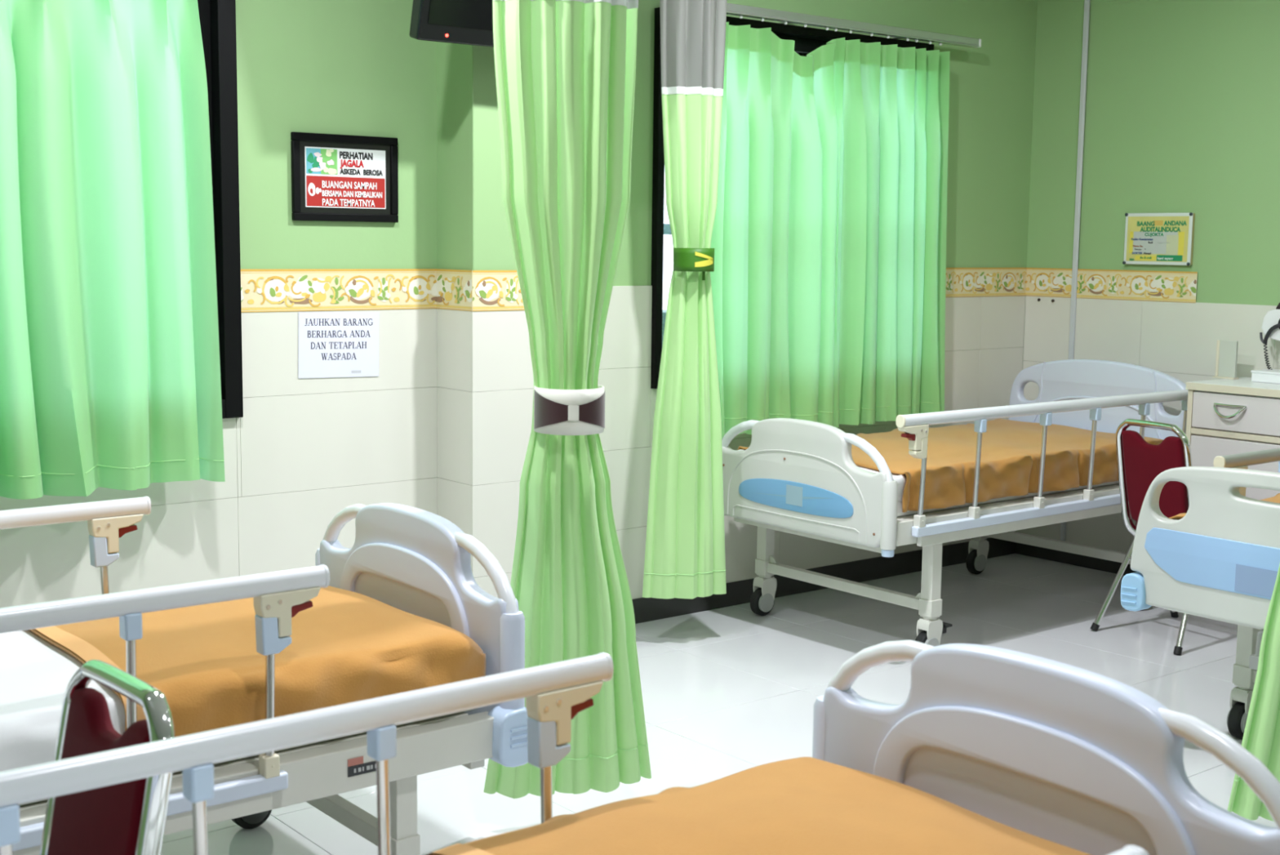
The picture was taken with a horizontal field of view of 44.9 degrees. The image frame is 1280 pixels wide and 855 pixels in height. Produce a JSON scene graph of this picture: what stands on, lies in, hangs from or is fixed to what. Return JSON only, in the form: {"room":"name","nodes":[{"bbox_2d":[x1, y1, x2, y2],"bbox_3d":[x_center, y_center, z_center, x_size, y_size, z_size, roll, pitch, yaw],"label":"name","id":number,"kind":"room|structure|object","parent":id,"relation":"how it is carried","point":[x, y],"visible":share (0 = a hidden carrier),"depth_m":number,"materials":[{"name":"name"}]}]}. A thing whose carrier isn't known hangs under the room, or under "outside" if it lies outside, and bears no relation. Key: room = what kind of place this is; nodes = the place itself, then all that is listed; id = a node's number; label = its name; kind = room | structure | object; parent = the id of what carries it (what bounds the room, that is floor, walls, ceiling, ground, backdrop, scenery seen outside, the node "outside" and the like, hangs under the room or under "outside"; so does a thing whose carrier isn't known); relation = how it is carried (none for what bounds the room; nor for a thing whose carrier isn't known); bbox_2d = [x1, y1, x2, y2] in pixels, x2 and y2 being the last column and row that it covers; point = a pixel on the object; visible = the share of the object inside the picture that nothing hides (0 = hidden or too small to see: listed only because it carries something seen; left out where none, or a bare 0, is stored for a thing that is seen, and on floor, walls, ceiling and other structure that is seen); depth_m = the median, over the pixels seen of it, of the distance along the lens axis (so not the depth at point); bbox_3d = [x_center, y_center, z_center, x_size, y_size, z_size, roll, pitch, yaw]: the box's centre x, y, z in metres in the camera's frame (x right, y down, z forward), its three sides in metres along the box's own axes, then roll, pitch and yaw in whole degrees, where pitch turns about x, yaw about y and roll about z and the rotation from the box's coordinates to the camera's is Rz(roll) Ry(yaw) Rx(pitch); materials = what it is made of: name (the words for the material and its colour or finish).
{"room":"hospital room","nodes":[
{"label":"hospital room","id":0,"kind":"room"},
{"bbox_2d":[0,0,437,607],"bbox_3d":[-2.759,-0.412,3.372,5.370,2.750,0.207,-5,9,-39],"label":"wall","id":1,"kind":"structure","parent":0,"point":[302,451],"depth_m":4.66,"materials":[{"name":"white tile"}]},
{"bbox_2d":[197,0,243,418],"bbox_3d":[-1.855,-0.669,4.034,1.637,1.375,0.190,-5,9,-39],"label":"window","id":2,"kind":"structure","parent":1,"relation":"in","point":[217,18],"depth_m":4.46,"materials":[{"name":"black metal"}]},
{"bbox_2d":[240,268,436,312],"bbox_3d":[-0.909,-0.422,4.739,0.668,0.126,0.002,-5,9,-39],"label":"trim","id":3,"kind":"structure","parent":1,"relation":"attached to","point":[332,289],"depth_m":4.73,"materials":[{"name":"beige paper"}]},
{"bbox_2d":[297,311,379,377],"bbox_3d":[-0.922,-0.254,4.749,0.274,0.200,0.001,-3,8,-39],"label":"paper notice","id":4,"kind":"object","parent":1,"relation":"attached to","point":[331,344],"visible":1,"depth_m":4.75,"materials":[{"name":"white paper"}]},
{"bbox_2d":[290,131,398,222],"bbox_3d":[-0.894,-0.757,4.707,0.356,0.260,0.016,-5,9,-39],"label":"framed poster","id":5,"kind":"object","parent":1,"relation":"attached to","point":[335,177],"visible":1,"depth_m":4.70,"materials":[{"name":"black paper"}]},
{"bbox_2d":[320,148,337,174],"bbox_3d":[-0.937,-0.800,4.663,0.055,0.075,0.001,-5,9,-39],"label":"picture","id":6,"kind":"object","parent":5,"relation":"attached to","point":[328,156],"depth_m":4.66,"materials":[{"name":"green paper"}]},
{"bbox_2d":[436,268,472,311],"bbox_3d":[-0.585,-0.433,4.866,0.002,0.126,0.210,-5,9,-39],"label":"trim","id":7,"kind":"structure","parent":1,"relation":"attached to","point":[454,286],"depth_m":4.86,"materials":[{"name":"beige paper"}]},
{"bbox_2d":[436,41,533,597],"bbox_3d":[-0.474,-0.586,5.064,0.437,2.750,0.405,-5,9,-39],"label":"wall column","id":8,"kind":"structure","parent":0,"point":[485,371],"depth_m":4.87,"materials":[{"name":"white tile"}]},
{"bbox_2d":[408,0,493,47],"bbox_3d":[-0.350,-1.355,4.620,0.750,0.456,0.295,-4,9,-37],"label":"television","id":9,"kind":"object","parent":8,"relation":"attached to","point":[464,22],"visible":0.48,"depth_m":4.44,"materials":[{"name":"black plastic"}]},
{"bbox_2d":[472,270,524,311],"bbox_3d":[-0.412,-0.431,4.869,0.270,0.126,0.002,-5,9,-39],"label":"trim","id":10,"kind":"structure","parent":8,"relation":"attached to","point":[492,290],"depth_m":4.84,"materials":[{"name":"beige paper"}]},
{"bbox_2d":[160,553,1277,854],"bbox_3d":[0.624,1.243,1.885,8.564,0.100,7.279,-5,9,-39],"label":"floor","id":11,"kind":"structure","parent":0,"point":[726,691],"depth_m":5.10,"materials":[{"name":"grey tile"}]},
{"bbox_2d":[39,659,174,854],"bbox_3d":[-0.868,0.752,2.073,0.468,0.800,0.414,-5,9,-42],"label":"chair","id":12,"kind":"object","parent":11,"relation":"on","point":[127,817],"visible":0.92,"depth_m":2.13,"materials":[{"name":"silver metal"}]},
{"bbox_2d":[0,495,528,854],"bbox_3d":[-1.202,0.592,2.974,1.831,0.890,0.934,-5,9,-39],"label":"hospital bed","id":13,"kind":"object","parent":11,"relation":"on","point":[413,560],"visible":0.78,"depth_m":3.12,"materials":[{"name":"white plastic"}]},
{"bbox_2d":[17,706,479,805],"bbox_3d":[-1.211,0.531,2.951,1.680,0.146,0.746,-5,9,-39],"label":"mattress","id":14,"kind":"object","parent":13,"relation":"on","point":[44,799],"visible":0.04,"depth_m":2.96,"materials":[{"name":"grey"}]},
{"bbox_2d":[0,629,124,771],"bbox_3d":[-1.219,0.489,2.938,1.662,0.124,0.795,-5,9,-39],"label":"sheet","id":15,"kind":"object","parent":14,"relation":"on","point":[36,673],"visible":0.18,"depth_m":2.72,"materials":[{"name":"white fabric"}]},
{"bbox_2d":[30,585,486,737],"bbox_3d":[-0.845,0.449,3.237,0.763,0.141,0.827,-5,9,-39],"label":"mattress","id":16,"kind":"object","parent":15,"relation":"on","point":[348,646],"visible":0.57,"depth_m":3.00,"materials":[{"name":"brown fabric"}]},
{"bbox_2d":[0,640,1279,854],"bbox_3d":[-0.099,0.753,1.736,1.831,0.890,0.950,-5,9,-39],"label":"hospital bed","id":17,"kind":"object","parent":11,"relation":"on","point":[1082,759],"visible":0.91,"depth_m":2.17,"materials":[{"name":"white plastic"}]},
{"bbox_3d":[-0.116,0.698,1.723,1.680,0.132,0.766,-5,9,-39],"label":"mattress","id":18,"kind":"object","parent":17,"relation":"on","visible":0},
{"bbox_3d":[-0.120,0.646,1.713,1.671,0.127,0.817,-5,9,-39],"label":"sheet","id":19,"kind":"object","parent":18,"relation":"on","visible":0},
{"bbox_2d":[426,756,1091,854],"bbox_3d":[0.252,0.609,2.011,0.766,0.140,0.850,-5,9,-39],"label":"mattress","id":20,"kind":"object","parent":19,"relation":"on","point":[800,805],"visible":1,"depth_m":2.11,"materials":[{"name":"brown fabric"}]},
{"bbox_2d":[721,359,1188,646],"bbox_3d":[1.231,0.246,5.906,1.785,0.940,0.916,-5,9,-39],"label":"hospital bed","id":21,"kind":"object","parent":11,"relation":"on","point":[799,477],"visible":0.79,"depth_m":5.44,"materials":[{"name":"beige plastic"}]},
{"bbox_2d":[897,480,1118,516],"bbox_3d":[1.226,0.146,5.906,1.635,0.131,0.766,-5,9,-39],"label":"mattress","id":22,"kind":"object","parent":21,"relation":"on","point":[900,513],"visible":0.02,"depth_m":5.46,"materials":[{"name":"white"}]},
{"bbox_2d":[737,448,906,501],"bbox_3d":[1.226,0.105,5.901,1.636,0.106,0.816,-5,9,-39],"label":"sheet","id":23,"kind":"object","parent":22,"relation":"on","point":[900,479],"visible":0.1,"depth_m":5.12,"materials":[{"name":"white fabric"}]},
{"bbox_2d":[737,417,1163,511],"bbox_3d":[1.224,0.115,5.900,1.555,0.155,0.849,-5,9,-39],"label":"mattress","id":24,"kind":"object","parent":23,"relation":"on","point":[1011,450],"visible":0.59,"depth_m":5.59,"materials":[{"name":"orange fabric"}]},
{"bbox_2d":[1089,418,1192,654],"bbox_3d":[1.963,0.364,5.606,0.468,0.800,0.414,-3,8,-31],"label":"chair","id":25,"kind":"object","parent":11,"relation":"on","point":[1139,461],"visible":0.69,"depth_m":5.51,"materials":[{"name":"silver metal"}]},
{"bbox_2d":[1120,447,1279,738],"bbox_3d":[2.307,0.419,4.565,1.758,0.940,0.890,-5,9,-39],"label":"hospital bed","id":26,"kind":"object","parent":11,"relation":"on","point":[1220,561],"visible":0.96,"depth_m":4.17,"materials":[{"name":"beige paint"}]},
{"bbox_3d":[2.325,0.320,4.566,1.600,0.132,0.716,-5,9,-39],"label":"mattress","id":27,"kind":"object","parent":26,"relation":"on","visible":0},
{"bbox_2d":[1168,493,1279,519],"bbox_3d":[2.309,0.288,4.551,1.542,0.158,0.798,-5,9,-39],"label":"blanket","id":28,"kind":"object","parent":27,"relation":"on","point":[1276,499],"visible":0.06,"depth_m":4.57,"materials":[{"name":"orange fabric"}]},
{"bbox_2d":[1186,377,1279,499],"bbox_3d":[2.398,0.284,5.886,0.453,0.897,0.514,-5,9,-39],"label":"base cabinet","id":29,"kind":"object","parent":11,"relation":"on","point":[1225,416],"visible":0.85,"depth_m":5.78,"materials":[{"name":"laminate"}]},
{"bbox_2d":[1212,340,1239,379],"bbox_3d":[2.301,-0.266,6.072,0.040,0.148,0.090,-5,9,-39],"label":"board","id":30,"kind":"object","parent":29,"relation":"on","point":[1226,359],"visible":1,"depth_m":6.06,"materials":[{"name":"grey plastic"}]},
{"bbox_2d":[1250,368,1279,383],"bbox_3d":[2.479,-0.190,5.890,0.146,0.044,0.256,-5,9,-39],"label":"box","id":31,"kind":"object","parent":29,"relation":"on","point":[1264,375],"visible":1,"depth_m":5.90,"materials":[{"name":"white plastic"}]},
{"bbox_2d":[597,0,1037,599],"bbox_3d":[0.684,-0.704,6.172,2.864,2.750,0.324,-5,9,-39],"label":"wall","id":32,"kind":"structure","parent":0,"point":[992,84],"depth_m":6.55,"materials":[{"name":"green paint"}]},
{"bbox_2d":[650,7,933,388],"bbox_3d":[0.577,-0.872,6.098,1.474,1.358,0.190,-5,9,-39],"label":"window","id":33,"kind":"structure","parent":32,"relation":"attached to","point":[806,39],"depth_m":5.62,"materials":[{"name":"black metal"}]},
{"bbox_2d":[631,537,1015,623],"bbox_3d":[0.676,0.620,6.280,2.714,0.094,0.012,-5,9,-39],"label":"baseboard","id":34,"kind":"structure","parent":32,"relation":"attached to","point":[739,592],"depth_m":6.32,"materials":[{"name":"black tile"}]},
{"bbox_2d":[710,22,950,438],"bbox_3d":[0.747,-0.744,5.997,1.351,1.499,0.112,-5,9,-39],"label":"window curtain","id":35,"kind":"object","parent":32,"relation":"hanging from","point":[829,233],"visible":0.89,"depth_m":5.95,"materials":[{"name":"green fabric"}]},
{"bbox_2d":[1015,0,1279,552],"bbox_3d":[3.965,-0.442,4.311,0.115,2.750,7.168,-5,9,-39],"label":"wall","id":36,"kind":"structure","parent":0,"point":[1182,109],"depth_m":6.44,"materials":[{"name":"green paint"}]},
{"bbox_2d":[1060,0,1089,541],"bbox_3d":[1.903,-0.806,6.753,0.012,2.654,0.026,-5,9,-39],"label":"conduit","id":37,"kind":"object","parent":36,"relation":"attached to","point":[1086,2],"visible":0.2,"depth_m":6.72,"materials":[{"name":"grey"}]},
{"bbox_2d":[1015,542,1136,575],"bbox_3d":[3.914,0.880,4.434,0.012,0.094,6.956,-5,9,-39],"label":"baseboard","id":38,"kind":"structure","parent":36,"relation":"attached to","point":[1092,562],"depth_m":6.88,"materials":[{"name":"black tile"}]},
{"bbox_2d":[1026,267,1197,302],"bbox_3d":[2.007,-0.615,6.651,0.002,0.126,0.848,-5,9,-39],"label":"trim","id":39,"kind":"structure","parent":36,"relation":"attached to","point":[1112,284],"depth_m":6.62,"materials":[{"name":"beige paper"}]},
{"bbox_2d":[1122,212,1195,265],"bbox_3d":[2.156,-0.784,6.437,0.029,0.215,0.316,-5,9,-39],"label":"wall sign","id":40,"kind":"object","parent":36,"relation":"attached to","point":[1150,238],"visible":1,"depth_m":6.42,"materials":[{"name":"beige paper"}]},
{"bbox_2d":[1259,302,1279,369],"bbox_3d":[2.507,-0.337,5.966,0.111,0.287,0.216,-5,9,-39],"label":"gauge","id":41,"kind":"object","parent":36,"relation":"attached to","point":[1270,326],"visible":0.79,"depth_m":5.99,"materials":[{"name":"white plastic"}]},
{"bbox_3d":[0.687,-1.582,1.512,8.564,0.100,7.188,-5,9,-39],"label":"ceiling","id":42,"kind":"structure","parent":0,"visible":0},
{"bbox_3d":[-0.165,-1.749,3.450,0.800,0.050,0.024,1,7,0],"label":"ceiling track","id":43,"kind":"object","parent":42,"relation":"attached to","visible":0},
{"bbox_2d":[483,0,651,798],"bbox_3d":[-0.152,-0.426,3.548,0.427,2.600,0.103,-2,7,-18],"label":"curtain","id":44,"kind":"object","parent":43,"relation":"hanging from","point":[566,69],"visible":0.88,"depth_m":3.57,"materials":[{"name":"green fabric"}]},
{"bbox_2d":[533,384,604,435],"bbox_3d":[-0.166,-0.044,3.601,0.166,0.104,0.177,-5,9,-39],"label":"tieback","id":45,"kind":"object","parent":44,"relation":"attached to","point":[556,411],"visible":0.94,"depth_m":3.53,"materials":[{"name":"white"}]},
{"bbox_3d":[0.186,-1.947,5.143,0.800,0.050,0.024,1,7,0],"label":"ceiling track","id":46,"kind":"object","parent":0,"visible":0},
{"bbox_2d":[642,0,727,598],"bbox_3d":[0.180,-0.662,5.237,0.305,2.525,0.080,-1,7,-14],"label":"curtain","id":47,"kind":"object","parent":46,"relation":"hanging from","point":[685,549],"visible":0.98,"depth_m":5.28,"materials":[{"name":"green fabric"}]},
{"bbox_2d":[673,247,714,279],"bbox_3d":[0.184,-0.555,5.260,0.140,0.108,0.159,-5,9,-39],"label":"tieback","id":48,"kind":"object","parent":47,"relation":"attached to","point":[691,260],"visible":0.97,"depth_m":5.19,"materials":[{"name":"green"}]},
{"bbox_2d":[694,258,712,266],"bbox_3d":[0.218,-0.553,5.193,0.072,0.030,0.011,-3,8,-30],"label":"print","id":49,"kind":"object","parent":48,"relation":"attached to","point":[698,262],"depth_m":5.19,"materials":[{"name":"yellow"}]},
{"bbox_2d":[694,251,713,259],"bbox_3d":[0.218,-0.574,5.191,0.072,0.031,0.011,-3,8,-30],"label":"print","id":50,"kind":"object","parent":48,"relation":"on","point":[698,255],"depth_m":5.18,"materials":[{"name":"yellow"}]},
{"bbox_3d":[1.655,-1.725,3.434,0.800,0.050,0.024,1,7,0],"label":"ceiling track","id":51,"kind":"object","parent":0,"visible":0},
{"bbox_2d":[1227,563,1279,821],"bbox_3d":[1.638,-0.381,3.519,0.440,2.640,0.114,1,7,2],"label":"curtain","id":52,"kind":"object","parent":51,"relation":"hanging from","point":[1261,735],"visible":0.79,"depth_m":3.65,"materials":[{"name":"green fabric"}]},
{"label":"outside","id":53,"kind":"structure","parent":0,"visible":0},
{"bbox_3d":[-3.212,0.284,12.041,22.000,0.100,13.432,-5,9,-39],"label":"ground","id":54,"kind":"structure","parent":53,"visible":0},
{"bbox_2d":[662,309,666,346],"bbox_3d":[0.314,0.035,8.420,17.000,1.340,0.260,-5,9,-39],"label":"wall","id":55,"kind":"structure","parent":54,"relation":"on","point":[664,313],"depth_m":8.06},
{"bbox_2d":[662,173,673,310],"bbox_3d":[-2.211,-2.400,17.321,5.100,4.000,4.600,-5,9,-39],"label":"building","id":56,"kind":"structure","parent":54,"relation":"on","point":[668,255],"depth_m":16.85,"materials":[{"name":"white paint"}]},
{"bbox_3d":[-1.830,-1.326,3.864,1.678,0.047,0.205,-5,9,-39],"label":"rail","id":57,"kind":"object","parent":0,"visible":0},
{"bbox_2d":[0,0,225,499],"bbox_3d":[-1.774,-0.531,3.834,1.535,1.479,0.170,-5,9,-39],"label":"window curtain","id":58,"kind":"object","parent":57,"relation":"hanging from","point":[110,365],"visible":1,"depth_m":4.14,"materials":[{"name":"green fabric"}]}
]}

